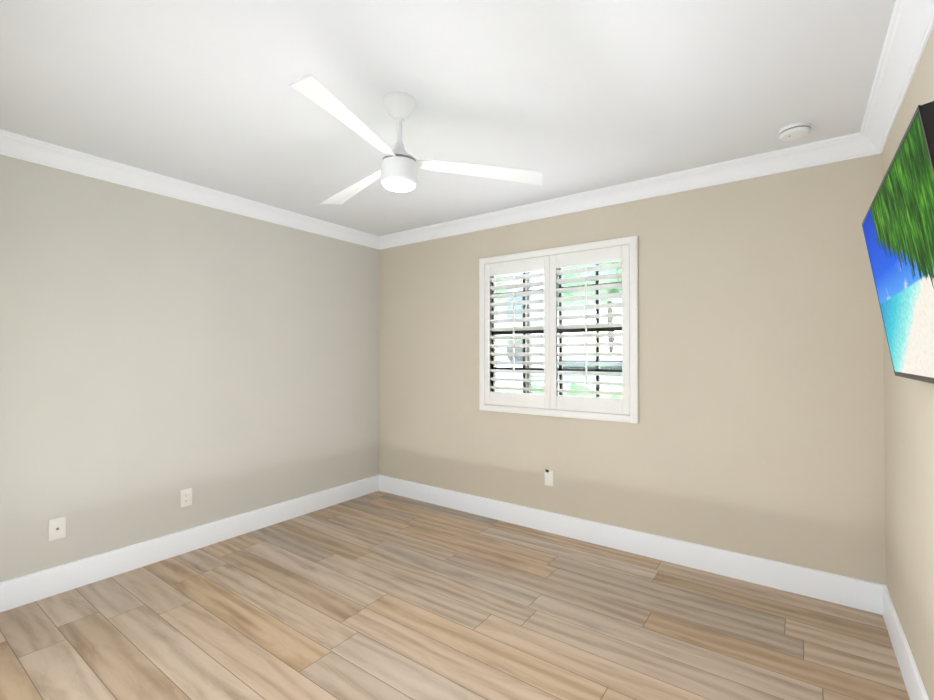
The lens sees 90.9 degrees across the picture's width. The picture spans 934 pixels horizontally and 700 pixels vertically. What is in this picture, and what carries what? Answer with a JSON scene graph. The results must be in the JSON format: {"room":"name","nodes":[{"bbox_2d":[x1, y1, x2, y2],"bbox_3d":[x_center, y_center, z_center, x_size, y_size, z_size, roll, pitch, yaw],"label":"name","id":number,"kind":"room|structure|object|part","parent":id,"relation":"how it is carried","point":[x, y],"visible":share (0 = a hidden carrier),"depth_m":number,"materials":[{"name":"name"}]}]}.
{"room":"empty bedroom","nodes":[
{"label":"empty bedroom","id":0,"kind":"room"},
{"bbox_2d":[0,154,378,581],"bbox_3d":[-2.313,0.119,2.588,0.140,2.440,5.060,0,-1,36],"label":"wall","id":1,"kind":"structure","parent":0,"point":[158,353],"depth_m":2.95,"materials":[{"name":"beige paint"}]},
{"bbox_2d":[49,516,65,540],"bbox_3d":[-2.252,0.984,2.528,0.018,0.116,0.072,0,-1,36],"label":"outlet","id":2,"kind":"object","parent":1,"relation":"attached to","point":[57,528],"visible":1,"depth_m":2.53,"materials":[{"name":"white plastic"}]},
{"bbox_2d":[180,488,191,507],"bbox_3d":[-1.870,0.985,3.064,0.009,0.116,0.072,0,-1,36],"label":"duplex electrical outlet","id":3,"kind":"object","parent":1,"relation":"attached to","point":[186,498],"visible":1,"depth_m":3.06,"materials":[{"name":"white plastic"}]},
{"bbox_2d":[0,129,379,248],"bbox_3d":[-1.721,-1.045,3.222,0.092,0.098,2.880,0,-1,36],"label":"crown molding","id":4,"kind":"structure","parent":1,"relation":"attached to","point":[14,145],"depth_m":2.91,"materials":[{"name":"white paint"}]},
{"bbox_2d":[0,475,379,612],"bbox_3d":[-1.769,1.272,3.194,0.016,0.148,3.060,0,-1,36],"label":"baseboard","id":5,"kind":"structure","parent":1,"relation":"attached to","point":[19,591],"depth_m":2.93,"materials":[{"name":"white paint"}]},
{"bbox_2d":[0,0,895,235],"bbox_3d":[-0.768,-1.173,1.486,3.950,0.120,5.060,0,-1,36],"label":"ceiling","id":6,"kind":"structure","parent":0,"point":[568,97],"depth_m":1.94,"materials":[{"name":"white paint"}]},
{"bbox_2d":[290,75,542,203],"bbox_3d":[-0.412,-0.911,2.066,1.170,0.391,1.199,0,-1,36],"label":"ceiling fan","id":7,"kind":"object","parent":6,"relation":"hanging from","point":[397,171],"visible":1,"depth_m":2.00,"materials":[{"name":"white plastic"}]},
{"bbox_2d":[779,122,810,140],"bbox_3d":[1.633,-1.082,2.292,0.132,0.043,0.132,0,-1,36],"label":"smoke detector","id":8,"kind":"object","parent":6,"relation":"attached to","point":[795,131],"visible":1,"depth_m":2.26,"materials":[{"name":"white plastic"}]},
{"bbox_2d":[0,491,909,699],"bbox_3d":[-0.768,1.387,1.458,3.950,0.120,5.060,0,-1,36],"label":"floor","id":9,"kind":"structure","parent":0,"point":[379,595],"depth_m":2.22,"materials":[{"name":"brown wood"}]},
{"bbox_2d":[379,153,885,584],"bbox_3d":[0.672,0.129,3.466,3.670,2.440,0.140,0,-1,36],"label":"wall","id":10,"kind":"structure","parent":0,"point":[757,430],"depth_m":2.81,"materials":[{"name":"beige paint"}]},
{"bbox_2d":[545,469,553,485],"bbox_3d":[0.609,0.949,3.412,0.072,0.116,0.007,0,-1,36],"label":"outlet","id":11,"kind":"object","parent":10,"relation":"attached to","point":[549,478],"visible":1,"depth_m":3.41,"materials":[{"name":"white plastic"}]},
{"bbox_2d":[479,236,638,423],"bbox_3d":[0.644,-0.131,3.439,1.260,1.240,0.180,0,-1,36],"label":"window","id":12,"kind":"structure","parent":10,"relation":"in","point":[550,262],"depth_m":3.37,"materials":[{"name":"white paint"}]},
{"bbox_3d":[0.373,-0.130,3.572,0.593,1.136,0.078,0,-1,36],"label":"panel","id":13,"kind":"part","parent":12,"relation":"part of","materials":[{"name":"white paint"}]},
{"bbox_3d":[0.662,-0.131,3.464,1.190,1.170,0.120,0,-1,36],"label":"window sash","id":14,"kind":"part","parent":12,"relation":"part of","materials":[{"name":"white wood"}]},
{"bbox_3d":[0.855,-0.134,3.224,0.593,1.136,0.078,0,-1,36],"label":"panel","id":15,"kind":"part","parent":12,"relation":"part of","materials":[{"name":"white paint"}]},
{"bbox_2d":[380,475,875,612],"bbox_3d":[0.626,1.274,3.390,3.670,0.148,0.016,0,-1,36],"label":"baseboard","id":16,"kind":"structure","parent":10,"relation":"attached to","point":[869,596],"depth_m":2.92,"materials":[{"name":"white paint"}]},
{"bbox_2d":[376,133,883,249],"bbox_3d":[0.604,-1.043,3.385,3.670,0.098,0.092,0,-1,36],"label":"crown molding","id":17,"kind":"structure","parent":10,"relation":"attached to","point":[841,148],"depth_m":2.95,"materials":[{"name":"white paint"}]},
{"bbox_2d":[882,27,933,699],"bbox_3d":[0.776,0.095,0.357,0.140,2.440,5.060,0,-1,36],"label":"wall","id":18,"kind":"structure","parent":0,"point":[909,457],"depth_m":1.77,"materials":[{"name":"beige paint"}]},
{"bbox_2d":[856,0,933,155],"bbox_3d":[1.179,-1.068,1.127,0.092,0.098,2.880,0,-1,36],"label":"crown molding","id":19,"kind":"structure","parent":18,"relation":"attached to","point":[911,26],"depth_m":1.73,"materials":[{"name":"white paint"}]},
{"bbox_2d":[862,101,933,383],"bbox_3d":[1.251,-0.198,1.269,0.155,0.573,1.010,0,-1,36],"label":"tv","id":20,"kind":"object","parent":18,"relation":"attached to","point":[898,225],"visible":1,"depth_m":1.21,"materials":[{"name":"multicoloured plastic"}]},
{"bbox_2d":[876,583,928,699],"bbox_3d":[1.189,1.248,1.057,0.025,0.148,3.060,0,-1,36],"label":"baseboard","id":21,"kind":"structure","parent":18,"relation":"attached to","point":[916,690],"depth_m":1.92,"materials":[{"name":"white paint"}]},
{"label":"outside","id":22,"kind":"structure","parent":0,"visible":0},
{"bbox_3d":[7.612,1.690,23.023,60.000,0.035,39.700,0,-1,36],"label":"ground","id":23,"kind":"structure","parent":22,"visible":0},
{"bbox_2d":[497,274,511,301],"bbox_3d":[-1.223,-2.454,22.023,7.114,8.266,7.113,0,-1,36],"label":"tree","id":24,"kind":"object","parent":23,"relation":"on","point":[503,291],"depth_m":20.10,"materials":[{"name":"green plant"}]},
{"bbox_2d":[497,356,522,385],"bbox_3d":[0.315,0.932,17.199,4.400,1.379,1.780,0,-1,31],"label":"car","id":25,"kind":"object","parent":23,"relation":"on","point":[507,375],"depth_m":15.57,"materials":[{"name":"white paint"}]},
{"bbox_2d":[527,272,530,393],"bbox_3d":[0.759,0.134,5.661,9.050,2.600,0.050,0,-1,36],"label":"cage","id":26,"kind":"object","parent":23,"relation":"on","point":[528,349],"depth_m":5.64,"materials":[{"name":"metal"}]},
{"bbox_2d":[497,270,593,367],"bbox_3d":[1.384,-4.200,34.961,14.000,12.000,8.045,0,-1,36],"label":"building","id":27,"kind":"structure","parent":23,"relation":"on","point":[541,341],"depth_m":28.92,"materials":[{"name":"paint"}]},
{"bbox_2d":[497,382,621,398],"bbox_3d":[-0.476,0.989,8.169,10.403,1.011,1.406,0,-1,36],"label":"hedge","id":28,"kind":"object","parent":23,"relation":"on","point":[582,387],"depth_m":6.50,"materials":[{"name":"green plant"}]},
{"bbox_2d":[531,357,621,388],"bbox_3d":[3.895,0.881,12.763,4.400,1.377,1.780,0,-1,28],"label":"car","id":29,"kind":"object","parent":23,"relation":"on","point":[589,378],"depth_m":12.22,"materials":[{"name":"grey paint"}]},
{"bbox_2d":[558,261,621,356],"bbox_3d":[5.529,-1.977,17.681,5.254,7.216,5.224,0,-1,36],"label":"tree","id":30,"kind":"object","parent":23,"relation":"on","point":[605,291],"depth_m":16.67,"materials":[{"name":"green plant"}]}
]}

